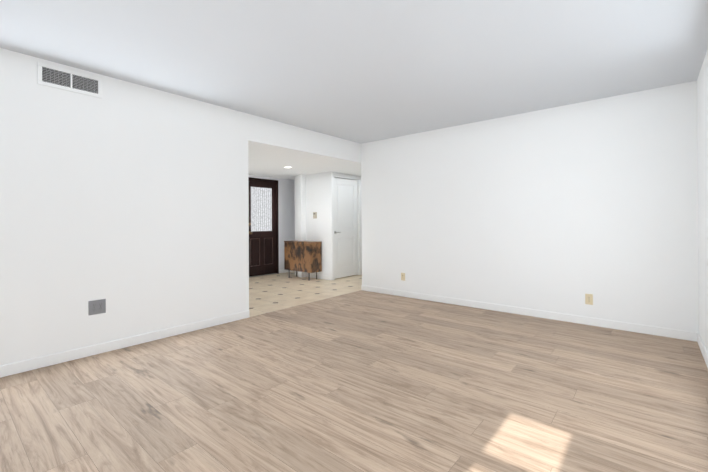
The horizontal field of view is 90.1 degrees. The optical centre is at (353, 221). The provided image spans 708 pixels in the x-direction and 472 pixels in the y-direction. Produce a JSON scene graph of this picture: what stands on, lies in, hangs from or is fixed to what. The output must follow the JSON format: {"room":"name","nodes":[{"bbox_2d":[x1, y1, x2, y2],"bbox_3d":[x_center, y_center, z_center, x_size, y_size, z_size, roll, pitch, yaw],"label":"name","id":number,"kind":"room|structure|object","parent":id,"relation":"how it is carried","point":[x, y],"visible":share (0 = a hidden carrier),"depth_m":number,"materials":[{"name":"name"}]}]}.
{"room":"empty living room","nodes":[
{"label":"empty living room","id":0,"kind":"room"},
{"bbox_2d":[0,48,360,365],"bbox_3d":[-1.935,-0.067,3.527,0.120,2.440,6.270,0,0,40],"label":"wall","id":1,"kind":"structure","parent":0,"point":[128,201],"depth_m":3.20,"materials":[{"name":"paint"}]},
{"bbox_2d":[37,61,101,97],"bbox_3d":[-2.351,-1.166,2.941,0.009,0.176,0.430,0,0,40],"label":"air vent","id":2,"kind":"object","parent":1,"relation":"in","point":[68,80],"visible":1,"depth_m":2.92,"materials":[{"name":"metal"}]},
{"bbox_2d":[88,299,105,314],"bbox_3d":[-2.229,0.747,3.068,0.008,0.122,0.125,0,0,40],"label":"electrical outlet","id":3,"kind":"object","parent":1,"relation":"attached to","point":[96,307],"visible":1,"depth_m":3.06,"materials":[{"name":"grey"}]},
{"bbox_2d":[0,310,249,377],"bbox_3d":[-2.533,1.112,2.699,0.013,0.085,3.990,0,0,40],"label":"baseboard","id":4,"kind":"structure","parent":1,"relation":"attached to","point":[37,363],"depth_m":3.13,"materials":[{"name":"paint"}]},
{"bbox_2d":[248,175,294,269],"bbox_3d":[-2.609,0.106,6.846,0.120,2.120,4.690,0,0,40],"label":"wall","id":5,"kind":"structure","parent":0,"point":[286,208],"depth_m":8.00,"materials":[{"name":"grey paint"}]},
{"bbox_2d":[248,177,278,277],"bbox_3d":[-1.962,0.132,7.550,0.166,2.067,0.834,0,0,40],"label":"entry door","id":6,"kind":"structure","parent":5,"relation":"in","point":[263,233],"depth_m":7.59,"materials":[{"name":"brown wood"}]},
{"bbox_2d":[279,269,292,272],"bbox_3d":[-1.395,1.121,8.181,0.013,0.085,0.845,0,0,40],"label":"baseboard","id":7,"kind":"structure","parent":5,"relation":"attached to","point":[282,271],"depth_m":7.95,"materials":[{"name":"paint"}]},
{"bbox_2d":[298,174,305,277],"bbox_3d":[-0.739,0.099,7.738,0.100,2.120,1.180,0,0,40],"label":"wall","id":8,"kind":"structure","parent":0,"point":[301,207],"depth_m":7.29,"materials":[{"name":"paint"}]},
{"bbox_2d":[248,143,360,179],"bbox_3d":[-1.230,-1.002,6.438,2.770,0.080,5.840,0,0,40],"label":"ceiling","id":9,"kind":"structure","parent":0,"point":[264,161],"depth_m":6.03,"materials":[{"name":"paint"}]},
{"bbox_2d":[249,271,361,316],"bbox_3d":[-1.219,1.208,6.432,2.770,0.100,5.840,0,0,40],"label":"floor","id":10,"kind":"structure","parent":0,"point":[272,292],"depth_m":5.94,"materials":[{"name":"beige tile"}]},
{"bbox_2d":[284,240,321,279],"bbox_3d":[-1.044,0.784,7.166,0.812,0.751,0.299,0,0,40],"label":"cabinet","id":11,"kind":"object","parent":10,"relation":"on","point":[302,256],"visible":1,"depth_m":6.99,"materials":[{"name":"brown wood"}]},
{"bbox_2d":[294,172,326,274],"bbox_3d":[-0.647,0.098,7.583,0.960,2.120,0.800,0,0,40],"label":"wall","id":12,"kind":"structure","parent":0,"point":[316,198],"depth_m":7.15,"materials":[{"name":"paint"}]},
{"bbox_2d":[295,271,330,279],"bbox_3d":[-0.862,1.116,7.234,1.067,0.085,0.013,0,0,40],"label":"baseboard","id":13,"kind":"structure","parent":12,"relation":"attached to","point":[325,277],"depth_m":7.10,"materials":[{"name":"paint"}]},
{"bbox_2d":[327,172,361,279],"bbox_3d":[0.136,0.094,7.676,0.120,2.120,1.950,0,0,40],"label":"wall","id":14,"kind":"structure","parent":0,"point":[329,241],"depth_m":6.94,"materials":[{"name":"paint"}]},
{"bbox_2d":[334,177,357,278],"bbox_3d":[-0.165,0.138,7.256,0.089,2.010,0.768,0,0,40],"label":"closet door","id":15,"kind":"structure","parent":14,"relation":"in","point":[345,232],"depth_m":7.27,"materials":[{"name":"white paint"}]},
{"bbox_2d":[331,173,360,279],"bbox_3d":[-0.142,0.109,7.238,0.015,2.092,0.904,0,0,40],"label":"door frame","id":16,"kind":"structure","parent":14,"relation":"attached to","point":[333,175],"depth_m":6.95,"materials":[{"name":"paint"}]},
{"bbox_2d":[0,290,707,471],"bbox_3d":[-0.254,1.191,2.197,4.150,0.100,6.390,0,0,40],"label":"floor","id":17,"kind":"structure","parent":0,"point":[362,381],"depth_m":2.27,"materials":[{"name":"beige wood"}]},
{"bbox_2d":[0,0,707,143],"bbox_3d":[-0.313,-1.349,2.243,4.270,0.100,6.390,0,0,40],"label":"ceiling","id":18,"kind":"structure","parent":0,"point":[361,71],"depth_m":2.71,"materials":[{"name":"paint"}]},
{"bbox_2d":[361,81,698,332],"bbox_3d":[1.754,-0.083,4.603,4.150,2.440,0.120,0,0,40],"label":"wall","id":19,"kind":"structure","parent":0,"point":[564,209],"depth_m":4.08,"materials":[{"name":"paint"}]},
{"bbox_2d":[401,273,404,280],"bbox_3d":[0.745,0.845,5.367,0.070,0.115,0.008,0,0,40],"label":"electrical outlet","id":20,"kind":"object","parent":19,"relation":"attached to","point":[403,276],"visible":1,"depth_m":5.36,"materials":[{"name":"beige plastic"}]},
{"bbox_2d":[361,285,697,341],"bbox_3d":[1.671,1.095,4.588,4.030,0.085,0.013,0,0,40],"label":"baseboard","id":21,"kind":"structure","parent":19,"relation":"attached to","point":[659,331],"depth_m":4.07,"materials":[{"name":"paint"}]},
{"bbox_2d":[585,294,592,304],"bbox_3d":[2.558,0.851,3.846,0.070,0.115,0.008,0,0,40],"label":"electrical outlet","id":22,"kind":"object","parent":19,"relation":"attached to","point":[589,299],"visible":1,"depth_m":3.84,"materials":[{"name":"beige plastic"}]},
{"bbox_2d":[697,49,707,352],"bbox_3d":[1.245,-0.091,0.861,0.120,2.440,6.270,0,0,40],"label":"wall","id":23,"kind":"structure","parent":0,"point":[702,113],"depth_m":2.97,"materials":[{"name":"paint"}]},
{"bbox_2d":[697,333,707,367],"bbox_3d":[1.234,1.087,0.941,0.013,0.085,6.137,0,0,40],"label":"baseboard","id":24,"kind":"structure","parent":23,"relation":"attached to","point":[702,348],"depth_m":2.96,"materials":[{"name":"paint"}]}
]}

